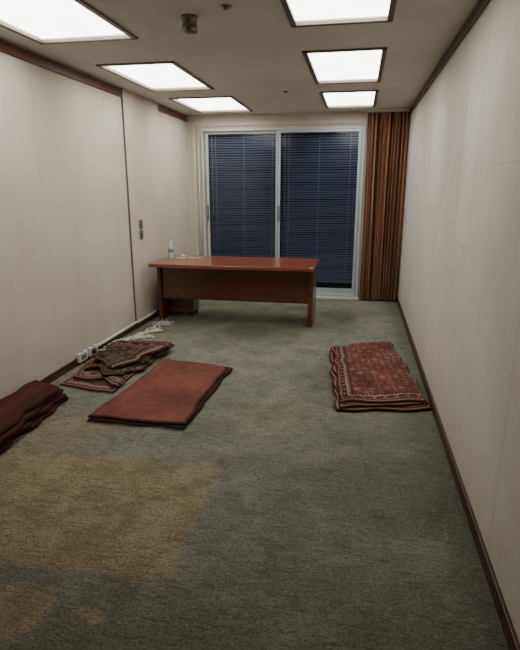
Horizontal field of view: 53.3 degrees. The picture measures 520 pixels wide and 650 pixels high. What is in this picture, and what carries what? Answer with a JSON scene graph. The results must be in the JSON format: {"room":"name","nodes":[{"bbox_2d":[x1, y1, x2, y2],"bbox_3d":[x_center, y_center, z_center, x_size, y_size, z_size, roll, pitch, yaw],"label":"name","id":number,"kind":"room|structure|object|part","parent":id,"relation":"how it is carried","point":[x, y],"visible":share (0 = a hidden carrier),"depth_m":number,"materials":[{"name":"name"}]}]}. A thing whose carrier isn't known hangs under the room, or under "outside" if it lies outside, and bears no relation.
{"room":"office room","nodes":[
{"label":"office room","id":0,"kind":"room"},
{"bbox_2d":[0,38,190,399],"bbox_3d":[-1.947,-0.679,3.429,0.100,2.750,9.350,3,15,10],"label":"wall","id":1,"kind":"structure","parent":0,"point":[66,281],"depth_m":4.46,"materials":[{"name":"paint"}]},
{"bbox_2d":[77,344,97,362],"bbox_3d":[-1.627,0.268,4.930,0.070,0.087,0.340,3,15,10],"label":"power outlet","id":2,"kind":"object","parent":1,"relation":"attached to","point":[83,355],"visible":1,"depth_m":4.90,"materials":[{"name":"white plastic"}]},
{"bbox_2d":[0,39,186,121],"bbox_3d":[-1.899,-1.799,3.069,0.016,0.078,9.250,3,15,10],"label":"trim","id":3,"kind":"structure","parent":1,"relation":"attached to","point":[5,47],"depth_m":4.35,"materials":[{"name":"red wood"}]},
{"bbox_2d":[40,310,158,383],"bbox_3d":[-1.892,0.631,3.714,0.030,0.070,9.250,3,15,10],"label":"baseboard","id":4,"kind":"structure","parent":1,"relation":"attached to","point":[63,370],"depth_m":4.97,"materials":[{"name":"brown wood"}]},
{"bbox_2d":[97,310,156,346],"bbox_3d":[-1.464,0.014,5.846,0.034,0.023,1.530,3,15,10],"label":"cable trunking","id":5,"kind":"object","parent":1,"relation":"attached to","point":[155,311],"visible":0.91,"depth_m":5.71,"materials":[{"name":"white plastic"}]},
{"bbox_2d":[120,88,164,325],"bbox_3d":[-1.356,-1.343,6.213,0.019,2.600,1.008,3,15,10],"label":"wall column","id":6,"kind":"structure","parent":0,"point":[139,113],"depth_m":6.08,"materials":[{"name":"paint"}]},
{"bbox_2d":[139,220,143,239],"bbox_3d":[-1.387,-1.106,6.017,0.014,0.216,0.105,3,15,10],"label":"switch plate","id":7,"kind":"object","parent":6,"relation":"attached to","point":[140,221],"visible":1,"depth_m":6.02,"materials":[{"name":"metal"}]},
{"bbox_2d":[0,0,478,114],"bbox_3d":[-0.371,-1.865,2.769,3.320,0.180,9.470,3,15,10],"label":"ceiling","id":8,"kind":"structure","parent":0,"point":[250,52],"depth_m":3.87,"materials":[{"name":"paint"}]},
{"bbox_2d":[0,0,137,44],"bbox_3d":[-1.323,-1.884,3.041,0.742,0.102,1.262,3,15,10],"label":"ceiling light panel","id":9,"kind":"object","parent":8,"relation":"in","point":[42,22],"depth_m":3.31,"materials":[{"name":"white plastic"}]},
{"bbox_2d":[96,61,213,91],"bbox_3d":[-0.933,-2.377,4.893,0.692,0.102,1.252,3,15,10],"label":"ceiling light panel","id":10,"kind":"object","parent":8,"relation":"in","point":[162,76],"depth_m":4.90,"materials":[{"name":"white plastic"}]},
{"bbox_2d":[181,14,197,34],"bbox_3d":[-0.428,-1.822,3.144,0.100,0.096,0.100,3,15,10],"label":"smoke detector","id":11,"kind":"object","parent":8,"relation":"attached to","point":[189,21],"visible":1,"depth_m":3.11,"materials":[{"name":"metal"}]},
{"bbox_2d":[169,96,252,112],"bbox_3d":[-0.578,-2.806,6.505,0.762,0.102,1.202,3,15,10],"label":"ceiling light panel","id":12,"kind":"object","parent":8,"relation":"in","point":[217,104],"depth_m":6.57,"materials":[{"name":"white plastic"}]},
{"bbox_2d":[220,4,231,9],"bbox_3d":[-0.196,-1.815,2.964,0.070,0.016,0.070,3,15,10],"label":"sprinkler","id":13,"kind":"object","parent":8,"relation":"attached to","point":[224,6],"depth_m":2.95,"materials":[{"name":"brown metal"}]},
{"bbox_2d":[280,0,396,27],"bbox_3d":[0.398,-1.781,2.654,0.632,0.102,1.262,3,15,10],"label":"ceiling light panel","id":14,"kind":"object","parent":8,"relation":"in","point":[299,13],"depth_m":3.11,"materials":[{"name":"white plastic"}]},
{"bbox_2d":[302,47,386,83],"bbox_3d":[0.747,-2.267,4.479,0.632,0.102,1.282,3,15,10],"label":"ceiling light panel","id":15,"kind":"object","parent":8,"relation":"in","point":[357,65],"depth_m":4.46,"materials":[{"name":"white plastic"}]},
{"bbox_2d":[319,90,378,108],"bbox_3d":[1.062,-2.703,6.118,0.632,0.102,1.192,3,15,10],"label":"ceiling light panel","id":16,"kind":"object","parent":8,"relation":"in","point":[360,98],"depth_m":6.17,"materials":[{"name":"white plastic"}]},
{"bbox_2d":[359,108,409,299],"bbox_3d":[1.702,-1.613,7.170,0.550,2.570,0.104,3,15,10],"label":"pleated curtain","id":17,"kind":"object","parent":8,"relation":"hanging from","point":[388,129],"visible":1,"depth_m":7.14,"materials":[{"name":"brown fabric"}]},
{"bbox_2d":[0,299,508,649],"bbox_3d":[-0.337,0.735,3.654,3.320,0.100,9.850,3,15,10],"label":"floor","id":18,"kind":"structure","parent":0,"point":[277,519],"depth_m":2.61,"materials":[{"name":"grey carpet"}]},
{"bbox_2d":[0,380,67,453],"bbox_3d":[-1.723,0.627,3.606,0.429,0.132,1.137,3,15,10],"label":"blanket","id":19,"kind":"object","parent":18,"relation":"on","point":[23,410],"visible":1,"depth_m":3.63,"materials":[{"name":"fabric"}]},
{"bbox_2d":[60,340,174,393],"bbox_3d":[-1.300,0.315,4.736,0.702,0.154,1.241,3,15,10],"label":"pile","id":20,"kind":"object","parent":18,"relation":"on","point":[111,367],"visible":1,"depth_m":4.58,"materials":[{"name":"fabric"}]},
{"bbox_2d":[98,319,171,350],"bbox_3d":[-1.287,0.092,5.750,0.281,0.064,1.507,3,15,13],"label":"cable","id":21,"kind":"object","parent":18,"relation":"on","point":[141,336],"visible":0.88,"depth_m":5.89,"materials":[{"name":"white plastic"}]},
{"bbox_2d":[130,332,142,339],"bbox_3d":[-1.359,0.119,5.702,0.050,0.036,0.240,3,15,10],"label":"power strip","id":22,"kind":"object","parent":18,"relation":"on","point":[137,334],"visible":0.99,"depth_m":5.66,"materials":[{"name":"white plastic"}]},
{"bbox_2d":[86,359,232,430],"bbox_3d":[-0.726,0.508,4.216,0.774,0.049,1.414,3,15,10],"label":"rug","id":23,"kind":"object","parent":18,"relation":"on","point":[172,393],"visible":1,"depth_m":3.97,"materials":[{"name":"fabric"}]},
{"bbox_2d":[148,255,318,327],"bbox_3d":[-0.286,-0.412,6.331,1.940,0.740,0.865,3,15,10],"label":"office desk","id":24,"kind":"object","parent":18,"relation":"on","point":[181,283],"visible":0.98,"depth_m":6.20,"materials":[{"name":"brown wood"}]},
{"bbox_3d":[-1.189,-0.462,6.598,0.045,0.700,0.500,3,15,10],"label":"panel","id":25,"kind":"part","parent":24,"relation":"part of","materials":[{"name":"brown wood"}]},
{"bbox_2d":[168,240,173,258],"bbox_3d":[-1.109,-0.944,6.444,0.072,0.229,0.072,3,15,10],"label":"water bottle","id":26,"kind":"object","parent":24,"relation":"on","point":[170,245],"visible":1,"depth_m":6.42,"materials":[{"name":"clear plastic"}]},
{"bbox_2d":[176,254,186,258],"bbox_3d":[-0.979,-0.854,6.459,0.120,0.048,0.090,3,15,10],"label":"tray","id":27,"kind":"object","parent":24,"relation":"on","point":[182,255],"visible":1,"depth_m":6.45,"materials":[{"name":"white plastic"}]},
{"bbox_3d":[-0.319,-0.498,6.209,1.800,0.430,0.035,3,15,10],"label":"modesty panel","id":28,"kind":"part","parent":24,"relation":"part of","materials":[{"name":"brown wood"}]},
{"bbox_3d":[0.629,-0.370,6.253,0.060,0.700,0.500,3,15,10],"label":"panel","id":29,"kind":"part","parent":24,"relation":"part of","materials":[{"name":"brown wood"}]},
{"bbox_2d":[326,340,430,411],"bbox_3d":[0.965,0.392,4.611,0.758,0.069,1.745,1,15,4],"label":"rug","id":30,"kind":"object","parent":18,"relation":"on","point":[369,376],"visible":1,"depth_m":4.27,"materials":[{"name":"fabric"}]},
{"bbox_2d":[186,111,409,299],"bbox_3d":[0.481,-1.776,7.549,3.120,2.750,0.120,3,15,10],"label":"wall","id":31,"kind":"structure","parent":0,"point":[335,114],"depth_m":7.37,"materials":[{"name":"paint"}]},
{"bbox_2d":[191,118,366,299],"bbox_3d":[0.234,-1.651,7.565,2.480,2.500,0.204,3,15,10],"label":"window","id":32,"kind":"structure","parent":31,"relation":"in","point":[363,121],"depth_m":7.43,"materials":[{"name":"paint"}]},
{"bbox_3d":[-0.779,-1.672,7.724,0.028,0.220,0.059,3,15,10],"label":"handle","id":33,"kind":"part","parent":32,"relation":"part of","materials":[{"name":"grey metal"}]},
{"bbox_3d":[-0.262,-1.652,7.678,1.095,2.295,0.039,3,15,10],"label":"sash","id":34,"kind":"part","parent":32,"relation":"part of","materials":[{"name":"white metal"}]},
{"bbox_2d":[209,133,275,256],"bbox_3d":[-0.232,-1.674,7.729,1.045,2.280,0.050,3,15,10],"label":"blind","id":35,"kind":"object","parent":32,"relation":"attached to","point":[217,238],"visible":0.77,"depth_m":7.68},
{"bbox_3d":[0.265,-1.611,7.493,0.028,0.220,0.059,3,15,10],"label":"handle","id":36,"kind":"part","parent":32,"relation":"part of","materials":[{"name":"grey metal"}]},
{"bbox_3d":[0.821,-1.589,7.440,1.175,2.295,0.039,3,15,10],"label":"sash","id":37,"kind":"part","parent":32,"relation":"part of","materials":[{"name":"white metal"}]},
{"bbox_2d":[316,293,354,295],"bbox_3d":[0.301,-0.510,7.876,2.250,0.025,0.145,3,15,10],"label":"track","id":38,"kind":"object","parent":32,"relation":"on","point":[316,293],"visible":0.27,"depth_m":7.66,"materials":[{"name":"white metal"}]},
{"bbox_2d":[397,0,519,642],"bbox_3d":[1.219,-0.529,2.862,0.100,2.750,9.350,3,15,10],"label":"wall","id":39,"kind":"structure","parent":0,"point":[458,295],"depth_m":2.71,"materials":[{"name":"off-white paint"}]},
{"bbox_2d":[409,0,490,114],"bbox_3d":[1.145,-1.656,2.481,0.018,0.075,9.170,3,15,10],"label":"trim","id":40,"kind":"structure","parent":39,"relation":"attached to","point":[481,5],"depth_m":3.58,"materials":[{"name":"brown wood"}]},
{"bbox_2d":[396,297,519,649],"bbox_3d":[1.144,0.786,3.121,0.016,0.075,9.150,3,15,10],"label":"baseboard","id":41,"kind":"structure","parent":39,"relation":"attached to","point":[513,643],"depth_m":2.47,"materials":[{"name":"brown wood"}]},
{"bbox_3d":[0.332,-1.662,7.703,2.385,2.450,0.100,3,15,10],"label":"reveal","id":42,"kind":"object","parent":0,"visible":0},
{"bbox_2d":[208,131,358,288],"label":"window blinds","id":43,"kind":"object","parent":42,"relation":"attached to","point":[318,284],"depth_m":7.65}
]}

